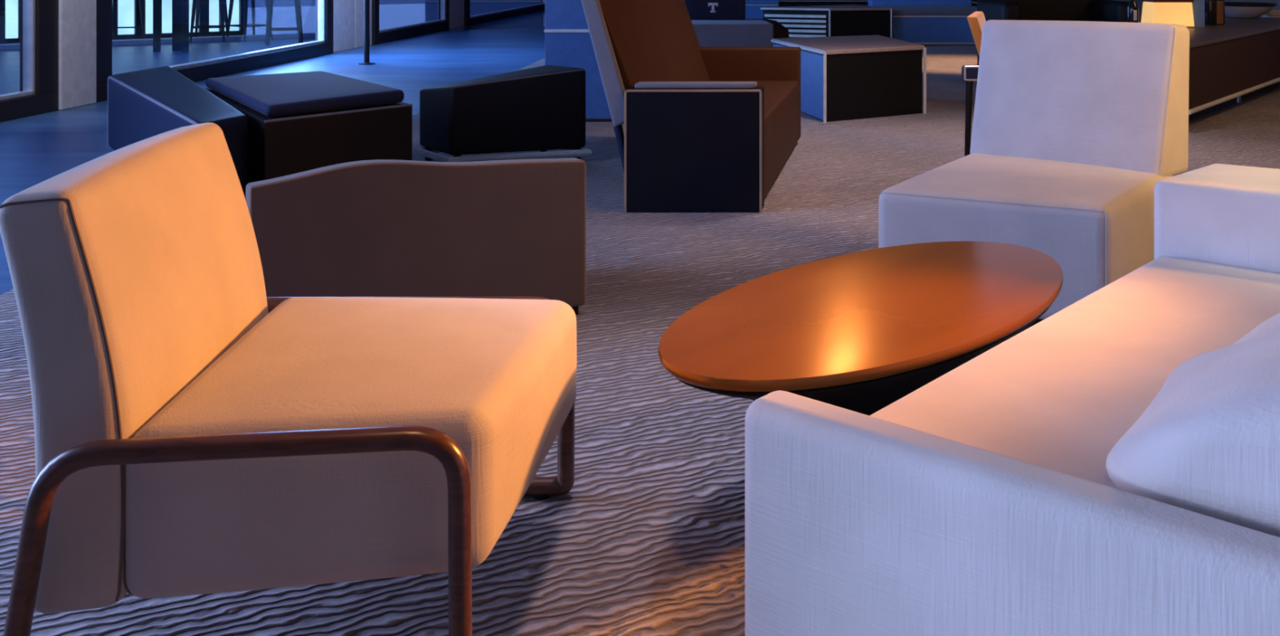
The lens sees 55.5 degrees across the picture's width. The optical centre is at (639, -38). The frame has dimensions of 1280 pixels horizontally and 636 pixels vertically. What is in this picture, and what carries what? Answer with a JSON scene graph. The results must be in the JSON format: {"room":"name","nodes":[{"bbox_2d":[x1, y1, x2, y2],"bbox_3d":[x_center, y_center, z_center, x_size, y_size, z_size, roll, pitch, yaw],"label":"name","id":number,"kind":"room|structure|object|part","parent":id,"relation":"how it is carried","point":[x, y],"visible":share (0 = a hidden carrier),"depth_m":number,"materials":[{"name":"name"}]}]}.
{"room":"lounge","nodes":[
{"label":"lounge","id":0,"kind":"room"},
{"bbox_2d":[0,0,244,44],"bbox_3d":[-7.004,-0.170,16.572,3.220,2.500,0.150,0,0,-37],"label":"window","id":1,"kind":"structure","parent":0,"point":[126,13],"depth_m":16.73,"materials":[{"name":"clear glass"}]},
{"bbox_2d":[246,1,545,35],"bbox_3d":[-6.479,1.080,23.966,19.524,0.001,18.783,0,0,0],"label":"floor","id":2,"kind":"structure","parent":0,"point":[391,15],"depth_m":24.22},
{"bbox_2d":[111,0,145,39],"bbox_3d":[-6.989,0.686,16.663,0.456,0.791,0.456,0,0,-17],"label":"stool","id":3,"kind":"object","parent":2,"relation":"on","point":[141,2],"visible":0.46,"depth_m":16.52,"materials":[{"name":"black metal"}]},
{"bbox_3d":[-7.104,0.719,16.437,0.059,0.725,0.127,0,0,21],"label":"leg","id":4,"kind":"part","parent":3,"relation":"part of","materials":[{"name":"brown metal"}]},
{"bbox_3d":[-6.768,0.719,16.541,0.127,0.725,0.059,0,0,35],"label":"leg","id":5,"kind":"part","parent":3,"relation":"part of","materials":[{"name":"brown metal"}]},
{"bbox_2d":[0,0,976,294],"bbox_3d":[1.632,1.082,15.000,14.736,0.001,38.000,0,0,0],"label":"floor","id":6,"kind":"structure","parent":0,"point":[34,149],"depth_m":11.74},
{"bbox_2d":[358,0,375,64],"bbox_3d":[-2.908,-0.220,12.960,0.180,2.600,0.180,0,0,0],"label":"pole","id":7,"kind":"object","parent":6,"relation":"on","point":[366,2],"visible":1,"depth_m":12.94,"materials":[{"name":"brown metal"}]},
{"bbox_2d":[0,1,1279,635],"bbox_3d":[3.007,1.081,15.000,11.786,0.002,37.800,0,0,0],"label":"carpet","id":8,"kind":"object","parent":6,"relation":"on","point":[647,538],"visible":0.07,"depth_m":2.72,"materials":[{"name":"grey carpet"}]},
{"bbox_2d":[107,66,412,199],"bbox_3d":[-1.869,0.823,5.973,1.057,0.515,2.540,0,0,-31],"label":"bench","id":9,"kind":"object","parent":8,"relation":"on","point":[275,125],"visible":0.77,"depth_m":5.42,"materials":[{"name":"brown leather"}]},
{"bbox_3d":[-2.201,0.804,5.773,0.280,0.477,2.534,0,0,-31],"label":"backrest","id":10,"kind":"part","parent":9,"relation":"part of","materials":[{"name":"fabric"}]},
{"bbox_2d":[205,71,404,116],"bbox_3d":[-1.639,0.622,5.877,0.698,0.080,1.417,0,0,-32],"label":"seat cushion","id":11,"kind":"object","parent":9,"relation":"on","point":[314,93],"depth_m":5.54,"materials":[{"name":"blue fabric"}]},
{"bbox_2d":[0,122,577,635],"bbox_3d":[-0.519,0.697,2.069,0.848,0.766,0.888,0,0,0],"label":"lounge chair","id":12,"kind":"object","parent":8,"relation":"on","point":[197,430],"visible":1,"depth_m":1.75,"materials":[{"name":"beige fabric"}]},
{"bbox_3d":[-0.819,0.612,2.053,0.214,0.597,0.752,0,0,0],"label":"backrest","id":13,"kind":"part","parent":12,"relation":"part of","materials":[{"name":"beige fabric"}]},
{"bbox_3d":[-0.431,0.777,2.063,0.616,0.264,0.719,0,0,0],"label":"seat","id":14,"kind":"part","parent":12,"relation":"part of","materials":[{"name":"beige fabric"}]},
{"bbox_2d":[245,157,586,315],"bbox_3d":[-0.748,0.822,3.765,0.996,0.517,0.624,0,0,-28],"label":"armchair","id":15,"kind":"object","parent":8,"relation":"on","point":[379,227],"visible":0.7,"depth_m":3.48,"materials":[{"name":"beige fabric"}]},
{"bbox_3d":[-0.207,1.060,3.742,0.036,0.040,0.034,0,0,0],"label":"leg","id":16,"kind":"part","parent":15,"relation":"part of","materials":[{"name":"black metal"}]},
{"bbox_2d":[413,65,591,161],"bbox_3d":[-0.750,0.827,6.632,0.876,0.506,0.454,0,0,-21],"label":"ottoman","id":17,"kind":"object","parent":8,"relation":"on","point":[542,108],"visible":1,"depth_m":6.46,"materials":[{"name":"brown leather"}]},
{"bbox_3d":[-0.750,1.030,6.632,0.876,0.040,0.454,0,0,-21],"label":"floor rail","id":18,"kind":"part","parent":17,"relation":"part of","materials":[{"name":"silver metal"}]},
{"bbox_2d":[543,0,612,121],"bbox_3d":[-0.275,0.530,8.572,0.770,1.100,0.675,0,0,0],"label":"wall","id":19,"kind":"structure","parent":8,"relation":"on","point":[568,42],"depth_m":8.26,"materials":[{"name":"blue paint"}]},
{"bbox_2d":[581,0,800,212],"bbox_3d":[0.341,0.569,6.290,0.811,1.018,2.227,0,0,12],"label":"armchair","id":20,"kind":"object","parent":8,"relation":"on","point":[708,129],"visible":1,"depth_m":5.28,"materials":[{"name":"leather"}]},
{"bbox_3d":[-0.068,0.865,5.330,0.123,0.419,0.038,0,0,0],"label":"leg","id":21,"kind":"part","parent":20,"relation":"part of","materials":[{"name":"metal"}]},
{"bbox_3d":[-0.062,0.815,5.253,0.013,0.520,0.011,0,0,0],"label":"edge trim","id":22,"kind":"part","parent":20,"relation":"part of","materials":[{"name":"brown metal"}]},
{"bbox_3d":[0.118,0.430,6.263,0.268,0.700,2.005,0,0,12],"label":"backrest","id":23,"kind":"part","parent":20,"relation":"part of","materials":[{"name":"leather"}]},
{"bbox_3d":[0.229,0.555,5.253,0.581,0.013,0.011,0,0,0],"label":"edge trim","id":24,"kind":"part","parent":20,"relation":"part of","materials":[{"name":"brown wood"}]},
{"bbox_3d":[0.242,0.812,5.311,0.611,0.533,0.123,0,0,0],"label":"arm","id":25,"kind":"part","parent":20,"relation":"part of"},
{"bbox_3d":[0.648,0.777,7.228,0.630,0.545,0.144,0,0,0],"label":"arm","id":26,"kind":"part","parent":20,"relation":"part of","materials":[{"name":"leather"}]},
{"bbox_3d":[0.442,0.872,6.260,0.593,0.368,1.949,0,0,12],"label":"seat","id":27,"kind":"part","parent":20,"relation":"part of","materials":[{"name":"leather"}]},
{"bbox_3d":[0.520,0.815,5.253,0.013,0.520,0.011,0,0,0],"label":"edge trim","id":28,"kind":"part","parent":20,"relation":"part of","materials":[{"name":"brown wood"}]},
{"bbox_2d":[684,0,788,47],"bbox_3d":[1.044,0.605,13.575,1.149,0.950,1.250,0,0,0],"label":"armchair","id":29,"kind":"object","parent":8,"relation":"on","point":[716,23],"visible":0.46,"depth_m":12.96,"materials":[{"name":"fabric"}]},
{"bbox_3d":[0.850,0.395,14.000,0.700,0.530,0.300,0,0,0],"label":"backrest","id":30,"kind":"part","parent":29,"relation":"part of","materials":[{"name":"blue leather"}]},
{"bbox_3d":[0.945,0.868,13.575,0.950,0.425,1.250,0,0,0],"label":"seat","id":31,"kind":"part","parent":29,"relation":"part of","materials":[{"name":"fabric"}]},
{"bbox_3d":[1.520,0.866,13.580,0.199,0.427,1.240,0,0,0],"label":"arm","id":32,"kind":"part","parent":29,"relation":"part of","materials":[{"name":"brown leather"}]},
{"bbox_2d":[745,0,778,19],"bbox_3d":[1.650,0.555,20.913,1.320,1.050,1.475,0,0,0],"label":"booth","id":33,"kind":"object","parent":8,"relation":"on","point":[753,11],"visible":0.3,"depth_m":20.20,"materials":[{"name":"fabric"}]},
{"bbox_2d":[745,0,778,4],"bbox_3d":[1.650,0.655,20.795,1.320,0.088,1.210,0,0,0],"label":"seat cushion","id":34,"kind":"object","parent":33,"relation":"on","point":[747,2],"depth_m":20.19,"materials":[{"name":"blue fabric"}]},
{"bbox_2d":[760,4,892,38],"bbox_3d":[2.600,0.830,15.824,1.789,0.500,1.112,0,0,-36],"label":"table","id":35,"kind":"object","parent":8,"relation":"on","point":[831,20],"visible":0.56,"depth_m":15.53,"materials":[{"name":"black wood"}]},
{"bbox_3d":[1.980,0.600,15.575,0.910,0.022,0.022,0,0,23],"label":"edge trim","id":36,"kind":"part","parent":35,"relation":"part of","materials":[{"name":"silver metal"}]},
{"bbox_3d":[2.400,0.838,15.400,0.020,0.485,0.020,0,0,-22],"label":"edge trim","id":37,"kind":"part","parent":35,"relation":"part of","materials":[{"name":"silver metal"}]},
{"bbox_3d":[3.220,0.838,15.600,0.020,0.485,0.020,0,0,22],"label":"edge trim","id":38,"kind":"part","parent":35,"relation":"part of","materials":[{"name":"silver metal"}]},
{"bbox_2d":[770,35,926,123],"bbox_3d":[1.593,0.837,9.068,0.992,0.487,1.621,0,0,-9],"label":"table","id":39,"kind":"object","parent":8,"relation":"on","point":[843,77],"visible":0.88,"depth_m":8.50,"materials":[{"name":"black wood"}]},
{"bbox_3d":[1.147,0.852,8.852,0.020,0.437,1.258,0,0,-9],"label":"panel","id":40,"kind":"part","parent":39,"relation":"part of","materials":[{"name":"blue paint"}]},
{"bbox_3d":[1.137,0.613,8.850,0.022,0.022,1.318,0,0,-9],"label":"edge trim","id":41,"kind":"part","parent":39,"relation":"part of","materials":[{"name":"silver metal"}]},
{"bbox_3d":[1.245,0.844,8.200,0.020,0.472,0.020,0,0,23],"label":"edge trim","id":42,"kind":"part","parent":39,"relation":"part of","materials":[{"name":"silver metal"}]},
{"bbox_3d":[2.035,0.844,8.700,0.020,0.472,0.020,0,0,-23],"label":"edge trim","id":43,"kind":"part","parent":39,"relation":"part of","materials":[{"name":"silver metal"}]},
{"bbox_2d":[657,240,1062,415],"bbox_3d":[0.506,0.890,2.550,0.572,0.380,1.270,0,0,42],"label":"coffee table","id":44,"kind":"object","parent":8,"relation":"on","point":[862,331],"visible":0.78,"depth_m":2.36,"materials":[{"name":"orange wood"}]},
{"bbox_2d":[867,0,977,44],"bbox_3d":[4.025,0.680,16.762,1.470,0.800,1.775,0,0,0],"label":"reception counter","id":45,"kind":"object","parent":8,"relation":"on","point":[922,22],"visible":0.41,"depth_m":15.90,"materials":[{"name":"fabric"}]},
{"bbox_3d":[4.025,0.680,17.525,1.450,0.800,0.250,0,0,0],"label":"backrest","id":46,"kind":"part","parent":45,"relation":"part of","materials":[{"name":"blue fabric"}]},
{"bbox_2d":[874,5,977,15],"bbox_3d":[4.025,0.655,16.645,1.470,0.088,1.510,0,0,0],"label":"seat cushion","id":47,"kind":"object","parent":45,"relation":"on","point":[896,10],"depth_m":15.90,"materials":[{"name":"fabric"}]},
{"bbox_3d":[4.025,1.062,15.887,1.450,0.035,0.023,0,0,0],"label":"floor rail","id":48,"kind":"part","parent":45,"relation":"part of","materials":[{"name":"metal"}]},
{"bbox_2d":[961,11,986,155],"bbox_3d":[1.988,0.670,6.259,0.824,0.811,0.682,0,0,0],"label":"chair","id":49,"kind":"object","parent":8,"relation":"on","point":[976,20],"visible":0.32,"depth_m":5.94,"materials":[{"name":"leather"}]},
{"bbox_3d":[1.582,0.540,5.924,0.010,0.066,0.013,0,0,45],"label":"arm trim","id":50,"kind":"part","parent":49,"relation":"part of","materials":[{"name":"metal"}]},
{"bbox_3d":[1.607,0.812,5.950,0.047,0.525,0.034,0,0,0],"label":"leg","id":51,"kind":"part","parent":49,"relation":"part of","materials":[{"name":"black metal"}]},
{"bbox_3d":[1.889,0.540,5.952,0.622,0.070,0.065,0,0,0],"label":"arm","id":52,"kind":"part","parent":49,"relation":"part of","materials":[{"name":"blue fabric"}]},
{"bbox_3d":[1.889,0.509,5.924,0.613,0.014,0.012,0,0,0],"label":"arm trim","id":53,"kind":"part","parent":49,"relation":"part of","materials":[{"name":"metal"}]},
{"bbox_3d":[1.805,0.492,6.300,0.176,0.455,0.685,0,0,19],"label":"backrest","id":54,"kind":"part","parent":49,"relation":"part of","materials":[{"name":"orange wood"}]},
{"bbox_2d":[744,163,1279,635],"bbox_3d":[1.211,0.705,1.950,1.131,0.750,2.025,0,0,41],"label":"sofa","id":55,"kind":"object","parent":8,"relation":"on","point":[983,500],"visible":0.9,"depth_m":1.47,"materials":[{"name":"white fabric"}]},
{"bbox_3d":[0.568,0.806,1.231,1.100,0.495,0.096,0,0,41],"label":"arm","id":56,"kind":"part","parent":55,"relation":"part of","materials":[{"name":"white fabric"}]},
{"bbox_3d":[1.023,0.765,1.877,0.926,0.254,1.480,0,0,41],"label":"seat","id":57,"kind":"part","parent":55,"relation":"part of","materials":[{"name":"white fabric"}]},
{"bbox_2d":[1106,312,1279,537],"bbox_3d":[0.887,0.493,1.453,0.518,0.277,0.622,0,0,41],"label":"pillow","id":58,"kind":"object","parent":55,"relation":"on","point":[1207,443],"visible":0.97,"depth_m":1.31,"materials":[{"name":"white fabric"}]},
{"bbox_3d":[1.716,0.767,2.555,1.101,0.573,0.448,0,0,41],"label":"arm","id":59,"kind":"part","parent":55,"relation":"part of","materials":[{"name":"white fabric"}]},
{"bbox_2d":[878,19,1189,333],"bbox_3d":[1.238,0.638,3.800,0.680,0.884,1.036,0,0,39],"label":"slipper chair","id":60,"kind":"object","parent":8,"relation":"on","point":[1076,126],"visible":0.8,"depth_m":3.84,"materials":[{"name":"white fabric"}]},
{"bbox_3d":[1.194,0.827,3.727,0.665,0.361,0.838,0,0,36],"label":"seat","id":61,"kind":"part","parent":60,"relation":"part of","materials":[{"name":"white fabric"}]},
{"bbox_3d":[1.458,0.440,4.082,0.682,0.487,0.292,0,0,42],"label":"backrest","id":62,"kind":"part","parent":60,"relation":"part of","materials":[{"name":"white fabric"}]},
{"bbox_2d":[977,0,1129,65],"bbox_3d":[3.712,0.580,10.990,1.165,1.000,1.020,0,0,0],"label":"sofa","id":63,"kind":"object","parent":8,"relation":"on","point":[1105,11],"visible":0.25,"depth_m":11.20,"materials":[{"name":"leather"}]},
{"bbox_3d":[3.212,0.710,10.915,0.165,0.740,0.870,0,0,0],"label":"arm","id":64,"kind":"part","parent":63,"relation":"part of","materials":[{"name":"fabric"}]},
{"bbox_3d":[3.725,0.570,11.350,1.050,0.980,0.300,0,0,0],"label":"backrest","id":65,"kind":"part","parent":63,"relation":"part of","materials":[{"name":"black leather"}]},
{"bbox_3d":[4.213,0.710,10.915,0.165,0.740,0.870,0,0,0],"label":"arm","id":66,"kind":"part","parent":63,"relation":"part of","materials":[{"name":"black leather"}]},
{"bbox_2d":[1187,17,1279,115],"bbox_3d":[4.428,0.796,9.618,0.932,0.567,4.341,0,0,38],"label":"table","id":67,"kind":"object","parent":8,"relation":"on","point":[1238,57],"visible":0.27,"depth_m":8.71,"materials":[{"name":"brown wood"}]},
{"bbox_2d":[1126,0,1138,22],"bbox_3d":[3.616,0.360,8.936,0.080,0.305,0.081,0,0,0],"label":"bottle","id":68,"kind":"object","parent":67,"relation":"on","point":[1132,11],"visible":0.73,"depth_m":8.91,"materials":[{"name":"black glass"}]},
{"bbox_2d":[1141,0,1195,27],"bbox_3d":[4.184,0.393,9.664,0.340,0.240,0.250,0,0,0],"label":"table lamp","id":69,"kind":"object","parent":67,"relation":"on","point":[1156,11],"visible":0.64,"depth_m":9.55,"materials":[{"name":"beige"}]},
{"bbox_3d":[4.184,0.293,9.664,0.320,0.040,0.240,0,0,0],"label":"lid","id":70,"kind":"part","parent":69,"relation":"part of","materials":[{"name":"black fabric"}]},
{"bbox_2d":[1191,0,1204,26],"bbox_3d":[4.423,0.398,9.664,0.100,0.230,0.040,0,0,0],"label":"book","id":71,"kind":"object","parent":67,"relation":"on","point":[1198,6],"visible":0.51,"depth_m":9.64,"materials":[{"name":"white paint"}]},
{"bbox_2d":[1204,0,1225,25],"bbox_3d":[4.719,0.398,10.012,0.164,0.230,0.165,0,0,0],"label":"storage jar","id":72,"kind":"object","parent":67,"relation":"on","point":[1215,10],"visible":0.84,"depth_m":9.94,"materials":[{"name":"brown glass"}]},
{"bbox_3d":[4.428,0.942,9.618,0.932,0.032,4.301,0,0,38],"label":"floor rail","id":73,"kind":"part","parent":67,"relation":"part of","materials":[{"name":"silver metal"}]},
{"bbox_3d":[4.624,1.005,9.399,0.026,0.150,0.026,0,0,22],"label":"leg","id":74,"kind":"part","parent":67,"relation":"part of","materials":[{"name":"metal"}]},
{"bbox_2d":[1225,2,1278,18],"bbox_3d":[5.570,0.444,11.230,0.560,0.139,0.560,0,0,0],"label":"serving bowl","id":75,"kind":"object","parent":67,"relation":"on","point":[1233,10],"visible":0.75,"depth_m":11.06,"materials":[{"name":"ceramic"}]},
{"bbox_2d":[1260,9,1279,17],"bbox_3d":[6.188,0.486,11.543,0.716,0.053,0.536,0,0,0],"label":"tray","id":76,"kind":"object","parent":67,"relation":"on","point":[1273,13],"visible":0.44,"depth_m":11.30,"materials":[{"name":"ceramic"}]},
{"bbox_2d":[425,0,867,0],"bbox_3d":[1.575,-0.470,34.075,15.150,3.100,0.150,0,0,0],"label":"wall","id":77,"kind":"structure","parent":0,"point":[425,0],"depth_m":34.00,"materials":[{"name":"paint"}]},
{"bbox_2d":[972,0,1279,22],"bbox_3d":[9.075,-0.470,15.000,0.150,3.100,38.000,0,0,0],"label":"wall","id":78,"kind":"structure","parent":0,"point":[1140,2],"depth_m":18.41,"materials":[{"name":"paint"}]},
{"label":"outside","id":79,"kind":"structure","parent":0,"visible":0},
{"bbox_2d":[0,0,541,94],"bbox_3d":[-8.508,1.100,21.000,14.984,0.001,38.000,0,0,0],"label":"floor","id":80,"kind":"structure","parent":79,"point":[125,59],"depth_m":14.85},
{"bbox_2d":[0,32,315,50],"bbox_3d":[-6.774,1.065,16.225,5.770,0.070,0.220,0,0,-37],"label":"trim","id":81,"kind":"structure","parent":80,"relation":"on","point":[11,46],"depth_m":16.73,"materials":[{"name":"stone"}]},
{"bbox_2d":[152,0,189,52],"bbox_3d":[-5.768,0.570,15.083,0.840,1.060,0.600,0,0,0],"label":"table","id":82,"kind":"object","parent":80,"relation":"on","point":[180,8],"visible":1,"depth_m":14.94,"materials":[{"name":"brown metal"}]},
{"bbox_3d":[-5.938,0.600,14.963,0.070,1.000,0.080,0,0,0],"label":"leg","id":83,"kind":"part","parent":82,"relation":"part of","materials":[{"name":"blue metal"}]},
{"bbox_3d":[-5.748,0.600,15.183,0.150,1.000,0.080,0,0,0],"label":"leg","id":84,"kind":"part","parent":82,"relation":"part of","materials":[{"name":"blue metal"}]},
{"bbox_3d":[-5.588,0.600,14.963,0.070,1.000,0.080,0,0,0],"label":"leg","id":85,"kind":"part","parent":82,"relation":"part of","materials":[{"name":"blue metal"}]},
{"bbox_2d":[189,0,229,42],"bbox_3d":[-5.889,0.686,16.663,0.456,0.791,0.456,0,0,-11],"label":"stool","id":86,"kind":"object","parent":80,"relation":"on","point":[196,3],"visible":0.94,"depth_m":16.51,"materials":[{"name":"brown metal"}]},
{"bbox_3d":[-6.025,0.719,16.450,0.059,0.725,0.127,0,0,27],"label":"leg","id":87,"kind":"part","parent":86,"relation":"part of","materials":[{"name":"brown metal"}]},
{"bbox_3d":[-6.097,0.719,16.806,0.127,0.725,0.059,0,0,40],"label":"leg","id":88,"kind":"part","parent":86,"relation":"part of","materials":[{"name":"brown metal"}]},
{"bbox_3d":[-5.680,0.719,16.520,0.127,0.725,0.059,0,0,40],"label":"leg","id":89,"kind":"part","parent":86,"relation":"part of","materials":[{"name":"brown metal"}]},
{"bbox_3d":[-5.752,0.719,16.876,0.059,0.725,0.127,0,0,27],"label":"leg","id":90,"kind":"part","parent":86,"relation":"part of","materials":[{"name":"brown metal"}]},
{"bbox_2d":[226,0,272,41],"bbox_3d":[-5.447,0.686,16.986,0.456,0.791,0.456,0,0,38],"label":"stool","id":91,"kind":"object","parent":80,"relation":"on","point":[253,24],"visible":0.85,"depth_m":16.94,"materials":[{"name":"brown metal"}]},
{"bbox_3d":[-5.699,0.719,16.962,0.127,0.725,0.059,0,0,0],"label":"leg","id":92,"kind":"part","parent":91,"relation":"part of","materials":[{"name":"brown metal"}]},
{"bbox_3d":[-5.414,0.719,16.736,0.059,0.725,0.127,0,0,-13],"label":"leg","id":93,"kind":"part","parent":91,"relation":"part of","materials":[{"name":"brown metal"}]},
{"bbox_3d":[-5.480,0.719,17.237,0.059,0.725,0.127,0,0,-13],"label":"leg","id":94,"kind":"part","parent":91,"relation":"part of","materials":[{"name":"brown metal"}]},
{"bbox_3d":[-5.196,0.719,17.011,0.127,0.725,0.059,0,0,0],"label":"leg","id":95,"kind":"part","parent":91,"relation":"part of","materials":[{"name":"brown metal"}]},
{"bbox_2d":[265,0,302,45],"bbox_3d":[-4.692,0.686,16.051,0.456,0.791,0.456,0,0,-20],"label":"stool","id":96,"kind":"object","parent":80,"relation":"on","point":[270,2],"visible":0.94,"depth_m":15.92,"materials":[{"name":"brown metal"}]},
{"bbox_3d":[-4.919,0.719,16.162,0.127,0.725,0.059,0,0,32],"label":"leg","id":97,"kind":"part","parent":96,"relation":"part of","materials":[{"name":"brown metal"}]},
{"bbox_3d":[-4.795,0.719,15.820,0.059,0.725,0.127,0,0,18],"label":"leg","id":98,"kind":"part","parent":96,"relation":"part of","materials":[{"name":"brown metal"}]},
{"bbox_3d":[-4.589,0.719,16.282,0.059,0.725,0.127,0,0,18],"label":"leg","id":99,"kind":"part","parent":96,"relation":"part of","materials":[{"name":"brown metal"}]},
{"bbox_3d":[-4.464,0.719,15.941,0.127,0.725,0.059,0,0,32],"label":"leg","id":100,"kind":"part","parent":96,"relation":"part of","materials":[{"name":"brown metal"}]},
{"bbox_3d":[-3.646,-1.780,15.000,4.379,0.480,38.000,0,0,0],"label":"wall","id":101,"kind":"structure","parent":0,"visible":0},
{"bbox_2d":[0,0,58,122],"bbox_3d":[-4.444,-0.230,7.750,0.139,2.620,2.328,0,0,6],"label":"window frame","id":102,"kind":"structure","parent":101,"relation":"in","point":[38,93],"depth_m":8.66,"materials":[{"name":"brown metal"}]},
{"bbox_2d":[57,0,96,110],"bbox_3d":[-4.307,-0.230,9.130,0.209,2.620,0.484,0,0,6],"label":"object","id":103,"kind":"structure","parent":101,"relation":"attached to","point":[77,18],"depth_m":9.11,"materials":[{"name":"grey paint"}]},
{"bbox_2d":[96,0,333,102],"bbox_3d":[-3.987,-0.230,11.905,0.139,2.620,5.135,0,0,6],"label":"window","id":104,"kind":"structure","parent":101,"relation":"in","point":[200,70],"depth_m":11.68,"materials":[{"name":"brown metal"}]},
{"bbox_2d":[333,0,354,53],"bbox_3d":[-3.705,-0.230,14.875,0.149,2.620,0.870,0,0,6],"label":"trim","id":105,"kind":"structure","parent":101,"relation":"attached to","point":[343,10],"depth_m":14.89,"materials":[{"name":"grey paint"}]},
{"bbox_2d":[354,0,371,48],"bbox_3d":[-3.621,-0.230,15.640,0.149,2.620,0.639,0,0,6],"label":"trim","id":106,"kind":"structure","parent":101,"relation":"attached to","point":[358,4],"depth_m":15.47,"materials":[{"name":"grey paint"}]},
{"bbox_2d":[371,0,448,44],"bbox_3d":[-3.341,-0.230,17.775,0.139,2.620,3.686,0,0,6],"label":"window","id":107,"kind":"structure","parent":101,"relation":"in","point":[382,36],"depth_m":17.34,"materials":[{"name":"brown metal"}]},
{"bbox_2d":[437,0,464,28],"bbox_3d":[-3.125,-0.230,20.150,0.149,2.620,1.122,0,0,6],"label":"trim","id":108,"kind":"structure","parent":101,"relation":"attached to","point":[456,7],"depth_m":20.16,"materials":[{"name":"grey paint"}]},
{"bbox_2d":[463,0,545,26],"bbox_3d":[-2.596,-0.230,24.550,0.139,2.620,7.760,0,0,6],"label":"window","id":109,"kind":"structure","parent":101,"relation":"in","point":[473,20],"depth_m":23.02,"materials":[{"name":"brown metal"}]}
]}

